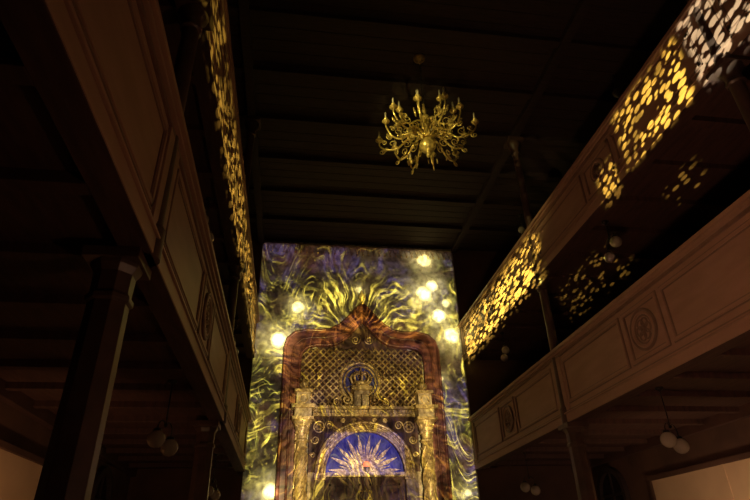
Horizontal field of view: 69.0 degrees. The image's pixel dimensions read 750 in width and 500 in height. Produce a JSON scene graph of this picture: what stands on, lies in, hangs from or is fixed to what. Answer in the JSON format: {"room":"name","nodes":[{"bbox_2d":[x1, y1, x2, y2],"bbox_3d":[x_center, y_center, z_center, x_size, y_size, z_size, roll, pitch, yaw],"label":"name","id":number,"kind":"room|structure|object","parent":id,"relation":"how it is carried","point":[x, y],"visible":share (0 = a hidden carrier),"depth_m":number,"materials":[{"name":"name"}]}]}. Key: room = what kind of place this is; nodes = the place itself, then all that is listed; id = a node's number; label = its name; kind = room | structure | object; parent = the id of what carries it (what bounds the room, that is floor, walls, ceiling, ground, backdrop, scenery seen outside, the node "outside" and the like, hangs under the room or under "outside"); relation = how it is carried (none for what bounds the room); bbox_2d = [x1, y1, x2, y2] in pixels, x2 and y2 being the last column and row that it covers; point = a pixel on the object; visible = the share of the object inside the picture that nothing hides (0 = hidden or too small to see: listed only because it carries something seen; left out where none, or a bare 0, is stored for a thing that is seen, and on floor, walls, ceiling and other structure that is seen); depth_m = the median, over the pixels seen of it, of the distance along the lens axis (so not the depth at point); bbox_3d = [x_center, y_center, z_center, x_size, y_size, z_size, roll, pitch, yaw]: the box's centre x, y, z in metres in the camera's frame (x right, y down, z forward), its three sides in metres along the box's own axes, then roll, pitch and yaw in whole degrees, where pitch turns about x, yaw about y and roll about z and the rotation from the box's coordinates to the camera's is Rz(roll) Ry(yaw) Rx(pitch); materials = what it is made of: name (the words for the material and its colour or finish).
{"room":"house of worship","nodes":[
{"label":"house of worship","id":0,"kind":"room"},
{"bbox_2d":[0,401,130,499],"bbox_3d":[-5.154,-1.137,5.914,0.300,11.350,22.450,3,-30,-8],"label":"wall","id":1,"kind":"structure","parent":0,"point":[17,429],"depth_m":8.91,"materials":[{"name":"paint"}]},
{"bbox_2d":[0,439,44,499],"bbox_3d":[-5.207,3.131,6.259,0.090,2.300,6.500,3,-30,-8],"label":"window","id":2,"kind":"structure","parent":1,"relation":"in","point":[20,469],"depth_m":8.43,"materials":[{"name":"paint"}]},
{"bbox_2d":[90,467,112,499],"bbox_3d":[-6.096,6.033,11.845,0.120,2.490,1.380,3,-30,-8],"label":"window","id":3,"kind":"structure","parent":1,"relation":"in","point":[102,489],"depth_m":12.29,"materials":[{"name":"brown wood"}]},
{"bbox_2d":[0,0,251,476],"bbox_3d":[-3.469,-0.119,5.600,3.034,1.580,22.438,3,-30,-8],"label":"gallery balcony","id":4,"kind":"object","parent":1,"relation":"attached to","point":[92,115],"visible":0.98,"depth_m":4.66,"materials":[{"name":"paint"}]},
{"bbox_2d":[147,380,177,456],"bbox_3d":[-2.941,2.356,7.725,0.244,1.020,0.600,-7,-30,8],"label":"globe pendant lamp","id":5,"kind":"object","parent":4,"relation":"hanging from","point":[156,438],"visible":1,"depth_m":7.58,"materials":[{"name":"glass"}]},
{"bbox_2d":[208,454,219,499],"bbox_3d":[-3.773,5.289,12.776,0.244,1.020,0.600,-7,-30,8],"label":"globe pendant lamp","id":6,"kind":"object","parent":4,"relation":"hanging from","point":[214,493],"visible":0.79,"depth_m":12.65,"materials":[{"name":"glass"}]},
{"bbox_2d":[158,0,259,357],"bbox_3d":[-3.555,-2.844,7.168,3.034,1.370,22.438,3,-30,-8],"label":"gallery balcony","id":7,"kind":"object","parent":1,"relation":"attached to","point":[211,113],"visible":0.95,"depth_m":8.83,"materials":[{"name":"paint"}]},
{"bbox_2d":[205,197,213,241],"bbox_3d":[-2.905,-0.566,9.428,0.228,0.760,0.720,0,-30,-3],"label":"globe pendant lamp","id":8,"kind":"object","parent":7,"relation":"hanging from","point":[208,199],"visible":0.27,"depth_m":9.54,"materials":[{"name":"metal"}]},
{"bbox_2d":[233,325,238,354],"bbox_3d":[-3.738,2.367,14.479,0.228,0.760,0.720,0,-30,-3],"label":"globe pendant lamp","id":9,"kind":"object","parent":7,"relation":"hanging from","point":[235,326],"visible":0.25,"depth_m":14.55,"materials":[{"name":"glass"}]},
{"bbox_2d":[127,240,577,499],"bbox_3d":[-0.327,4.821,16.536,13.300,11.350,0.300,3,-30,-8],"label":"wall","id":10,"kind":"structure","parent":0,"point":[296,291],"depth_m":17.57,"materials":[{"name":"paint"}]},
{"bbox_2d":[238,0,263,243],"bbox_3d":[-2.320,-5.865,9.126,0.200,0.170,22.450,3,-30,-8],"label":"trim","id":11,"kind":"structure","parent":10,"relation":"attached to","point":[243,5],"depth_m":12.76,"materials":[{"name":"brown wood"}]},
{"bbox_2d":[264,242,451,259],"bbox_3d":[-0.520,0.053,19.034,6.590,0.345,0.100,3,-30,-8],"label":"trim","id":12,"kind":"structure","parent":10,"relation":"attached to","point":[295,245],"depth_m":19.04,"materials":[{"name":"stone"}]},
{"bbox_2d":[338,361,380,402],"bbox_3d":[-0.461,4.047,16.678,1.319,1.319,0.180,3,-30,-8],"label":"oculus window","id":13,"kind":"structure","parent":10,"relation":"in","point":[345,384],"depth_m":16.71,"materials":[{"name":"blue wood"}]},
{"bbox_2d":[300,348,423,405],"bbox_3d":[-0.374,3.922,16.826,3.835,1.835,0.077,3,-30,-8],"label":"lattice screen","id":14,"kind":"object","parent":10,"relation":"attached to","point":[401,374],"visible":0.59,"depth_m":16.89,"materials":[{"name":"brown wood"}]},
{"bbox_2d":[275,290,452,499],"bbox_3d":[-0.309,5.468,15.815,4.900,9.510,0.290,3,-30,-8],"label":"arch surround","id":15,"kind":"object","parent":10,"relation":"attached to","point":[361,329],"visible":0.99,"depth_m":16.89,"materials":[{"name":"brown wood"}]},
{"bbox_2d":[450,0,593,252],"bbox_3d":[4.400,-5.547,10.049,0.200,0.170,22.450,3,-30,-8],"label":"trim","id":16,"kind":"structure","parent":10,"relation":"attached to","point":[583,6],"depth_m":13.29,"materials":[{"name":"brown wood"}]},
{"bbox_2d":[227,0,686,251],"bbox_3d":[1.120,-5.845,9.681,13.300,0.380,23.050,3,-30,-8],"label":"ceiling","id":17,"kind":"structure","parent":0,"point":[327,74],"depth_m":13.31,"materials":[{"name":"brown wood"}]},
{"bbox_2d":[376,54,478,173],"bbox_3d":[1.028,-3.068,11.528,1.964,2.835,2.110,3,-30,-8],"label":"chandelier","id":18,"kind":"object","parent":17,"relation":"hanging from","point":[427,145],"visible":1,"depth_m":11.02,"materials":[{"name":"gold metal"}]},
{"bbox_2d":[518,214,524,232],"bbox_3d":[4.779,-0.790,17.715,0.220,0.810,0.559,-22,-35,31],"label":"globe pendant lamp","id":19,"kind":"object","parent":17,"relation":"hanging from","point":[521,229],"visible":0.61,"depth_m":17.43,"materials":[{"name":"glass"}]},
{"bbox_2d":[610,75,622,99],"bbox_3d":[5.612,-3.723,12.664,0.220,0.810,0.559,-22,-35,31],"label":"globe pendant lamp","id":20,"kind":"object","parent":17,"relation":"hanging from","point":[617,92],"visible":0.63,"depth_m":12.37,"materials":[{"name":"glass"}]},
{"bbox_2d":[591,417,749,499],"bbox_3d":[7.711,-0.528,7.681,0.300,11.350,22.450,3,-30,-8],"label":"wall","id":21,"kind":"structure","parent":0,"point":[733,438],"depth_m":12.05,"materials":[{"name":"paint"}]},
{"bbox_2d":[457,0,749,361],"bbox_3d":[5.925,-2.395,8.470,3.184,1.370,22.438,3,-30,-8],"label":"gallery balcony","id":22,"kind":"object","parent":21,"relation":"attached to","point":[672,153],"visible":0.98,"depth_m":10.04,"materials":[{"name":"paint"}]},
{"bbox_2d":[499,332,509,361],"bbox_3d":[3.655,2.717,15.494,0.221,0.760,0.739,-5,-30,6],"label":"globe pendant lamp","id":23,"kind":"object","parent":22,"relation":"hanging from","point":[505,350],"visible":1,"depth_m":15.48,"materials":[{"name":"glass"}]},
{"bbox_2d":[601,220,621,262],"bbox_3d":[4.487,-0.216,10.443,0.221,0.760,0.739,-5,-30,6],"label":"globe pendant lamp","id":24,"kind":"object","parent":22,"relation":"hanging from","point":[615,241],"visible":1,"depth_m":10.43,"materials":[{"name":"glass"}]},
{"bbox_2d":[468,189,749,472],"bbox_3d":[6.011,0.330,6.902,3.184,1.580,22.438,3,-30,-8],"label":"gallery balcony","id":25,"kind":"object","parent":21,"relation":"attached to","point":[682,328],"visible":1,"depth_m":9.25,"materials":[{"name":"paint"}]},
{"bbox_2d":[520,452,540,495],"bbox_3d":[3.876,5.651,13.827,0.672,1.020,0.242,23,-38,-36],"label":"globe pendant lamp","id":26,"kind":"object","parent":25,"relation":"hanging from","point":[525,487],"visible":0.99,"depth_m":13.66,"materials":[{"name":"glass"}]},
{"bbox_2d":[654,386,689,453],"bbox_3d":[4.709,2.719,8.775,0.672,1.020,0.242,23,-38,-36],"label":"globe pendant lamp","id":27,"kind":"object","parent":25,"relation":"hanging from","point":[668,439],"visible":1,"depth_m":8.61,"materials":[{"name":"glass"}]},
{"bbox_2d":[597,467,630,499],"bbox_3d":[6.269,6.921,14.068,0.120,2.490,1.380,3,-30,-8],"label":"window","id":28,"kind":"structure","parent":21,"relation":"in","point":[611,485],"depth_m":14.45,"materials":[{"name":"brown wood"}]},
{"bbox_2d":[647,451,749,499],"bbox_3d":[7.062,4.503,9.237,0.090,2.220,7.500,3,-30,-8],"label":"window","id":29,"kind":"structure","parent":21,"relation":"in","point":[727,478],"depth_m":11.12,"materials":[{"name":"glass"}]},
{"bbox_3d":[1.437,4.171,3.918,13.300,0.200,23.050,3,-30,-8],"label":"floor","id":30,"kind":"structure","parent":0,"visible":0},
{"bbox_2d":[34,0,213,499],"bbox_3d":[-2.137,-1.404,5.486,0.630,11.220,0.480,3,-30,-8],"label":"column","id":31,"kind":"structure","parent":30,"relation":"on","point":[68,472],"depth_m":4.13,"materials":[{"name":"paint"}]},
{"bbox_2d":[188,115,260,499],"bbox_3d":[-3.005,1.653,10.751,0.630,11.220,0.480,3,-30,-8],"label":"column","id":32,"kind":"structure","parent":30,"relation":"on","point":[206,430],"depth_m":9.77,"materials":[{"name":"paint"}]},
{"bbox_2d":[291,377,437,499],"bbox_3d":[-0.240,6.666,14.902,4.260,6.520,0.680,3,-30,-8],"label":"portal","id":33,"kind":"object","parent":30,"relation":"on","point":[328,425],"visible":1,"depth_m":15.69,"materials":[{"name":"paint"}]},
{"bbox_2d":[333,367,388,405],"bbox_3d":[-0.419,4.077,16.361,1.664,1.190,0.705,3,-30,-8],"label":"crown ornament","id":34,"kind":"object","parent":33,"relation":"on","point":[361,389],"visible":0.99,"depth_m":16.15,"materials":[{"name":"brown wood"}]},
{"bbox_2d":[324,472,405,499],"bbox_3d":[-0.235,7.936,14.422,2.300,3.840,0.240,3,-30,-8],"label":"door","id":35,"kind":"structure","parent":33,"relation":"attached to","point":[337,485],"depth_m":15.21,"materials":[{"name":"brown wood"}]},
{"bbox_2d":[326,432,404,473],"bbox_3d":[-0.298,5.794,15.621,2.340,1.190,0.260,3,-30,-8],"label":"lunette","id":36,"kind":"object","parent":33,"relation":"attached to","point":[366,452],"visible":0.95,"depth_m":15.66,"materials":[{"name":"blue paint"}]},
{"bbox_2d":[504,136,596,499],"bbox_3d":[3.868,1.978,11.695,0.500,11.220,0.480,3,-30,-8],"label":"column","id":37,"kind":"structure","parent":30,"relation":"on","point":[585,487],"depth_m":11.29,"materials":[{"name":"paint"}]},
{"bbox_2d":[686,0,749,130],"bbox_3d":[4.736,-1.079,6.429,0.500,11.220,0.480,3,-30,-8],"label":"column","id":38,"kind":"structure","parent":30,"relation":"on","point":[728,68],"depth_m":7.03,"materials":[{"name":"paint"}]}
]}

